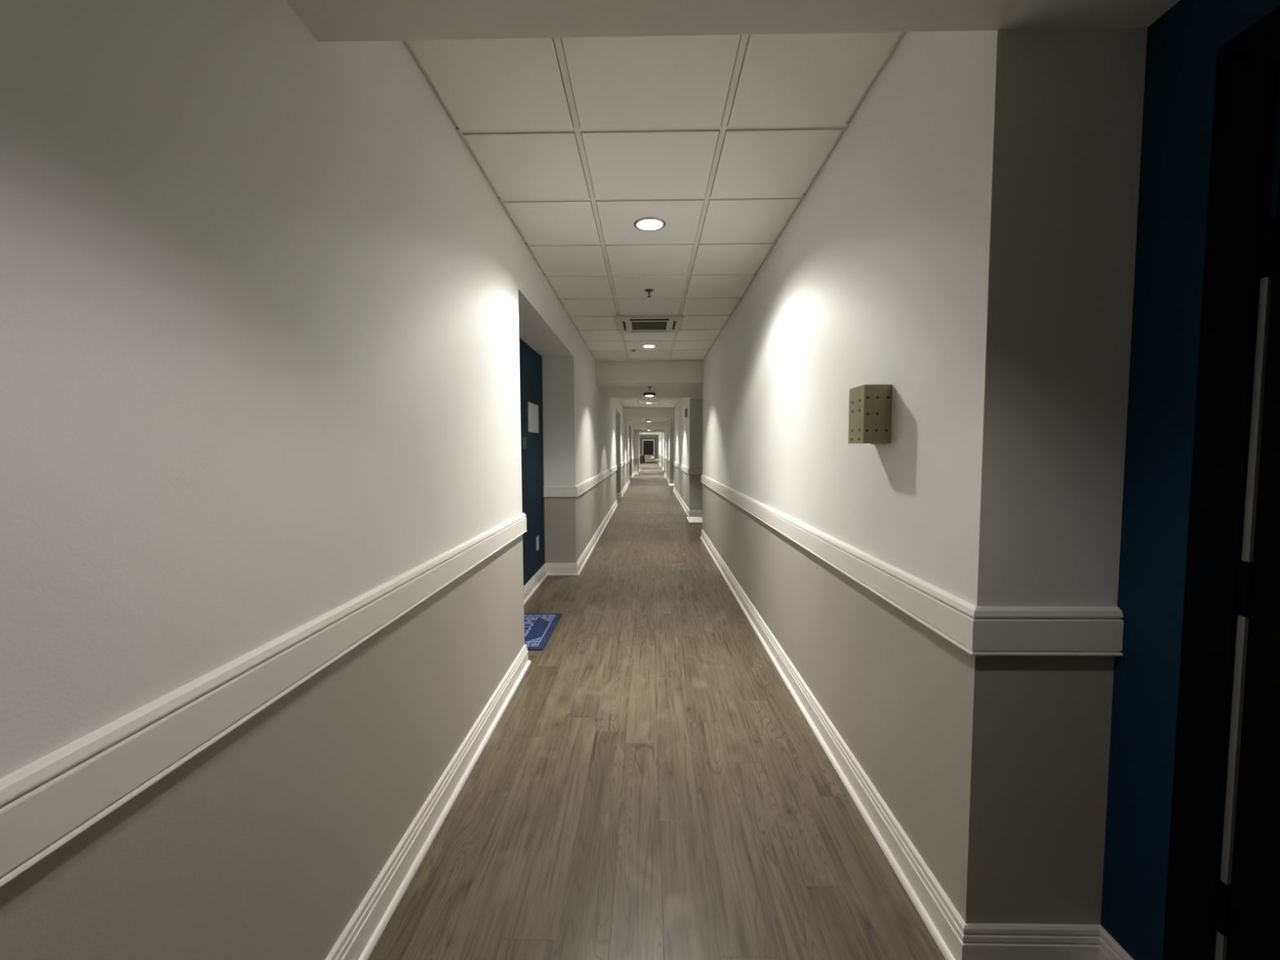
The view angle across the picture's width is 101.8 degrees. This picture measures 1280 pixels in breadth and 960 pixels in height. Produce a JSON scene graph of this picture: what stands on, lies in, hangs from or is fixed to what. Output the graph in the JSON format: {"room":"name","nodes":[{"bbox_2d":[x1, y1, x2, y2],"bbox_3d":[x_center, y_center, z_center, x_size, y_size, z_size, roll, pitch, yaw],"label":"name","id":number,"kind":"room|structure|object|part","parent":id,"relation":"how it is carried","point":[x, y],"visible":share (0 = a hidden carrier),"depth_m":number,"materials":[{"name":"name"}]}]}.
{"room":"apartment building corridor","nodes":[
{"label":"apartment building corridor","id":0,"kind":"room"},
{"bbox_2d":[0,0,639,959],"bbox_3d":[-0.635,-1.312,21.974,0.845,2.755,56.000,0,3,1],"label":"wall","id":1,"kind":"structure","parent":0,"point":[276,343],"depth_m":1.03,"materials":[{"name":"grey paint"}]},
{"bbox_2d":[0,512,527,888],"bbox_3d":[-0.982,0.547,-1.303,0.368,0.120,9.280,0,3,1],"label":"trim","id":2,"kind":"structure","parent":1,"relation":"attached to","point":[47,802],"depth_m":0.87,"materials":[{"name":"white wood"}]},
{"bbox_2d":[324,644,531,959],"bbox_3d":[-0.976,1.403,-1.247,0.380,0.132,9.290,0,3,1],"label":"baseboard","id":3,"kind":"structure","parent":1,"relation":"attached to","point":[359,938],"depth_m":1.77,"materials":[{"name":"white wood"}]},
{"bbox_2d":[522,437,526,448],"bbox_3d":[-1.062,-0.342,4.796,0.012,0.100,0.110,0,3,1],"label":"switch plate","id":4,"kind":"object","parent":1,"relation":"attached to","point":[524,439],"visible":1,"depth_m":4.78,"materials":[{"name":"grey plastic"}]},
{"bbox_2d":[527,401,538,433],"bbox_3d":[-1.056,-0.613,5.153,0.014,0.283,0.425,0,3,1],"label":"wall plaque","id":5,"kind":"object","parent":1,"relation":"attached to","point":[533,409],"visible":1,"depth_m":5.12,"materials":[{"name":"grey"}]},
{"bbox_2d":[536,535,538,551],"bbox_3d":[-1.051,0.649,5.349,0.009,0.140,0.095,0,3,1],"label":"wall outlet","id":6,"kind":"object","parent":1,"relation":"attached to","point":[537,537],"visible":1,"depth_m":5.33,"materials":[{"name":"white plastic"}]},
{"bbox_2d":[523,499,617,604],"bbox_3d":[-0.811,0.800,8.740,0.380,0.132,8.443,0,3,1],"label":"baseboard","id":7,"kind":"structure","parent":1,"relation":"attached to","point":[547,569],"depth_m":5.73,"materials":[{"name":"white wood"}]},
{"bbox_2d":[543,465,617,497],"bbox_3d":[-0.807,-0.091,9.281,0.368,0.120,7.239,0,3,1],"label":"trim","id":8,"kind":"structure","parent":1,"relation":"attached to","point":[576,491],"depth_m":5.68,"materials":[{"name":"white wood"}]},
{"bbox_2d":[616,479,630,497],"bbox_3d":[-0.661,0.250,17.866,0.380,0.132,7.690,0,3,1],"label":"baseboard","id":9,"kind":"structure","parent":1,"relation":"attached to","point":[618,494],"depth_m":16.04,"materials":[{"name":"white"}]},
{"bbox_2d":[616,458,630,466],"bbox_3d":[-0.660,-0.632,18.233,0.368,0.120,6.799,0,3,1],"label":"trim","id":10,"kind":"structure","parent":1,"relation":"attached to","point":[622,464],"depth_m":16.02,"materials":[{"name":"white wood"}]},
{"bbox_2d":[629,469,639,478],"bbox_3d":[-0.316,-0.337,27.579,0.381,0.132,9.529,0,3,5],"label":"baseboard","id":11,"kind":"structure","parent":1,"relation":"attached to","point":[634,473],"depth_m":27.83,"materials":[{"name":"white wood"}]},
{"bbox_2d":[629,455,639,459],"bbox_3d":[-0.253,-1.247,28.415,0.369,0.120,7.747,0,3,5],"label":"trim","id":12,"kind":"structure","parent":1,"relation":"attached to","point":[638,456],"depth_m":27.79,"materials":[{"name":"white wood"}]},
{"bbox_2d":[623,407,674,421],"bbox_3d":[0.305,-2.250,17.704,1.636,0.374,1.780,0,3,1],"label":"ceiling","id":13,"kind":"structure","parent":0,"point":[630,414],"depth_m":16.82,"materials":[{"name":"white"}]},
{"bbox_2d":[617,397,679,407],"bbox_3d":[0.235,-2.161,13.452,1.636,0.041,6.720,0,3,1],"label":"ceiling","id":14,"kind":"structure","parent":0,"point":[625,402],"depth_m":14.86,"materials":[{"name":"grey"}]},
{"bbox_2d":[632,421,665,432],"bbox_3d":[0.490,-2.927,28.922,1.636,0.374,6.500,0,3,1],"label":"ceiling","id":15,"kind":"structure","parent":0,"point":[655,427],"depth_m":25.69,"materials":[{"name":"white"}]},
{"bbox_2d":[639,434,658,462],"bbox_3d":[0.825,-3.005,49.978,2.840,2.755,0.150,0,3,1],"label":"wall","id":16,"kind":"structure","parent":0,"point":[656,437],"depth_m":49.86,"materials":[{"name":"paint"}]},
{"bbox_2d":[640,438,655,462],"bbox_3d":[0.819,-2.811,49.868,1.410,2.380,0.082,0,3,1],"label":"door","id":17,"kind":"structure","parent":16,"relation":"in","point":[647,445],"depth_m":49.87,"materials":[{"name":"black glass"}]},
{"bbox_3d":[0.809,-2.767,49.887,1.230,2.290,0.050,0,3,1],"label":"casing","id":18,"kind":"part","parent":17,"relation":"part of","materials":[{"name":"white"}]},
{"bbox_2d":[632,420,665,422],"bbox_3d":[0.378,-2.684,22.125,1.636,0.041,7.100,0,3,1],"label":"ceiling","id":19,"kind":"structure","parent":0,"point":[652,420],"depth_m":25.57,"materials":[{"name":"grey"}]},
{"bbox_2d":[595,359,703,397],"bbox_3d":[0.162,-1.724,8.986,1.636,0.374,2.250,0,3,1],"label":"ceiling","id":20,"kind":"structure","parent":0,"point":[666,378],"depth_m":7.87,"materials":[{"name":"white"}]},
{"bbox_2d":[643,392,655,396],"bbox_3d":[0.168,-1.528,9.319,0.224,0.067,0.224,0,3,1],"label":"recessed light","id":21,"kind":"object","parent":20,"relation":"in","point":[646,394],"visible":1,"depth_m":9.25,"materials":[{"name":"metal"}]},
{"bbox_2d":[639,432,659,435],"bbox_3d":[0.723,-3.822,40.988,1.819,0.041,17.700,0,3,1],"label":"ceiling","id":22,"kind":"structure","parent":0,"point":[640,433],"depth_m":46.90,"materials":[{"name":"grey"}]},
{"bbox_2d":[284,0,1022,41],"bbox_3d":[0.015,-1.190,0.137,1.636,0.374,2.217,0,3,1],"label":"ceiling","id":23,"kind":"structure","parent":0,"point":[327,20],"depth_m":1.20,"materials":[{"name":"white"}]},
{"bbox_2d":[404,31,905,360],"bbox_3d":[0.088,-1.623,4.543,1.636,0.041,6.633,0,3,1],"label":"ceiling","id":24,"kind":"structure","parent":0,"point":[720,140],"depth_m":2.29,"materials":[{"name":"grey"}]},
{"bbox_2d":[641,344,656,347],"bbox_3d":[0.119,-1.733,6.749,0.192,0.006,0.192,0,3,1],"label":"recessed light","id":25,"kind":"object","parent":24,"relation":"in","point":[646,345],"visible":1,"depth_m":6.75,"materials":[{"name":"white"}]},
{"bbox_2d":[644,288,653,297],"bbox_3d":[0.076,-1.565,4.368,0.080,0.056,0.080,0,3,1],"label":"sprinkler","id":26,"kind":"object","parent":24,"relation":"attached to","point":[648,291],"visible":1,"depth_m":4.36,"materials":[{"name":"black metal"}]},
{"bbox_2d":[614,315,684,333],"bbox_3d":[0.099,-1.649,5.522,0.684,0.027,0.684,0,3,1],"label":"air cassette","id":27,"kind":"object","parent":24,"relation":"attached to","point":[625,323],"visible":1,"depth_m":5.43,"materials":[{"name":"grey plastic"}]},
{"bbox_2d":[631,321,666,329],"bbox_3d":[0.099,-1.649,5.522,0.376,0.024,0.370,0,3,1],"label":"grille","id":28,"kind":"object","parent":27,"relation":"attached to","point":[634,325],"depth_m":5.52,"materials":[{"name":"grey"}]},
{"bbox_2d":[633,217,666,231],"bbox_3d":[0.058,-1.512,3.082,0.192,0.006,0.192,0,3,1],"label":"recessed light","id":29,"kind":"object","parent":24,"relation":"in","point":[646,224],"visible":1,"depth_m":3.07,"materials":[{"name":"silver metal"}]},
{"bbox_2d":[368,462,945,959],"bbox_3d":[0.369,0.105,22.143,3.200,0.100,56.600,0,3,1],"label":"floor","id":30,"kind":"structure","parent":0,"point":[651,785],"depth_m":2.00,"materials":[{"name":"brown wood"}]},
{"bbox_2d":[524,613,561,650],"bbox_3d":[-0.851,1.147,3.978,0.377,0.014,0.783,0,3,1],"label":"doormat","id":31,"kind":"object","parent":30,"relation":"on","point":[539,628],"visible":0.5,"depth_m":4.00,"materials":[{"name":"blue fabric"}]},
{"bbox_2d":[640,453,643,463],"bbox_3d":[0.143,-1.928,47.574,0.344,0.900,0.344,0,3,1],"label":"waste bin","id":32,"kind":"object","parent":30,"relation":"on","point":[641,455],"visible":0.97,"depth_m":47.42,"materials":[{"name":"black"}]},
{"bbox_2d":[644,454,654,462],"bbox_3d":[0.889,-1.959,48.873,0.960,0.800,0.520,0,3,1],"label":"bench","id":33,"kind":"object","parent":30,"relation":"on","point":[647,458],"visible":1,"depth_m":48.64,"materials":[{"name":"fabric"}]},
{"bbox_3d":[0.892,-2.182,49.070,0.960,0.380,0.100,0,3,1],"label":"backrest","id":34,"kind":"part","parent":33,"relation":"part of","materials":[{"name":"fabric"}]},
{"bbox_2d":[685,516,702,523],"bbox_3d":[1.111,0.772,10.078,0.402,0.014,0.844,0,3,1],"label":"doormat","id":35,"kind":"object","parent":30,"relation":"on","point":[690,519],"visible":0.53,"depth_m":10.06,"materials":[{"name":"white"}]},
{"bbox_2d":[658,0,1279,959],"bbox_3d":[1.490,-1.317,21.939,0.585,2.755,56.000,0,3,1],"label":"wall","id":36,"kind":"structure","parent":0,"point":[1006,233],"depth_m":1.34,"materials":[{"name":"grey paint"}]},
{"bbox_2d":[664,472,674,483],"bbox_3d":[1.377,-0.062,22.916,0.387,0.132,9.005,0,3,1],"label":"baseboard","id":37,"kind":"structure","parent":36,"relation":"attached to","point":[665,475],"depth_m":21.03,"materials":[{"name":"white"}]},
{"bbox_2d":[664,456,674,462],"bbox_3d":[1.391,-0.970,23.715,0.376,0.120,6.349,0,3,1],"label":"trim","id":38,"kind":"structure","parent":36,"relation":"attached to","point":[665,458],"depth_m":20.56,"materials":[{"name":"white wood"}]},
{"bbox_2d":[684,408,687,417],"bbox_3d":[0.994,-1.458,11.293,0.050,0.180,0.250,0,3,1],"label":"fire alarm","id":39,"kind":"object","parent":36,"relation":"attached to","point":[686,409],"visible":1,"depth_m":11.17,"materials":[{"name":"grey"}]},
{"bbox_2d":[673,486,702,516],"bbox_3d":[1.219,0.516,13.335,0.387,0.132,7.805,0,3,1],"label":"baseboard","id":40,"kind":"structure","parent":36,"relation":"attached to","point":[690,513],"depth_m":11.01,"materials":[{"name":"white wood"}]},
{"bbox_2d":[673,461,702,474],"bbox_3d":[1.228,-0.374,13.834,0.376,0.120,6.549,0,3,1],"label":"trim","id":41,"kind":"structure","parent":36,"relation":"attached to","point":[690,471],"depth_m":10.60,"materials":[{"name":"white wood"}]},
{"bbox_2d":[848,384,892,444],"bbox_3d":[0.817,-0.229,1.854,0.094,0.204,0.135,0,3,1],"label":"wall sconce","id":42,"kind":"object","parent":36,"relation":"attached to","point":[869,405],"visible":1,"depth_m":1.79,"materials":[{"name":"green metal"}]},
{"bbox_2d":[701,474,1123,656],"bbox_3d":[1.077,0.178,4.691,0.376,0.120,6.792,0,3,1],"label":"trim","id":43,"kind":"structure","parent":36,"relation":"attached to","point":[1011,631],"depth_m":1.33,"materials":[{"name":"white wood"}]},
{"bbox_2d":[700,528,1133,959],"bbox_3d":[1.078,1.034,4.751,0.387,0.132,7.005,0,3,1],"label":"baseboard","id":44,"kind":"structure","parent":36,"relation":"attached to","point":[956,939],"depth_m":1.57,"materials":[{"name":"white wood"}]},
{"bbox_2d":[1162,5,1279,959],"bbox_3d":[1.169,0.250,0.562,0.056,2.200,1.142,0,3,1],"label":"door","id":45,"kind":"structure","parent":36,"relation":"in","point":[1223,897],"depth_m":1.04,"materials":[{"name":"black wood"}]}
]}

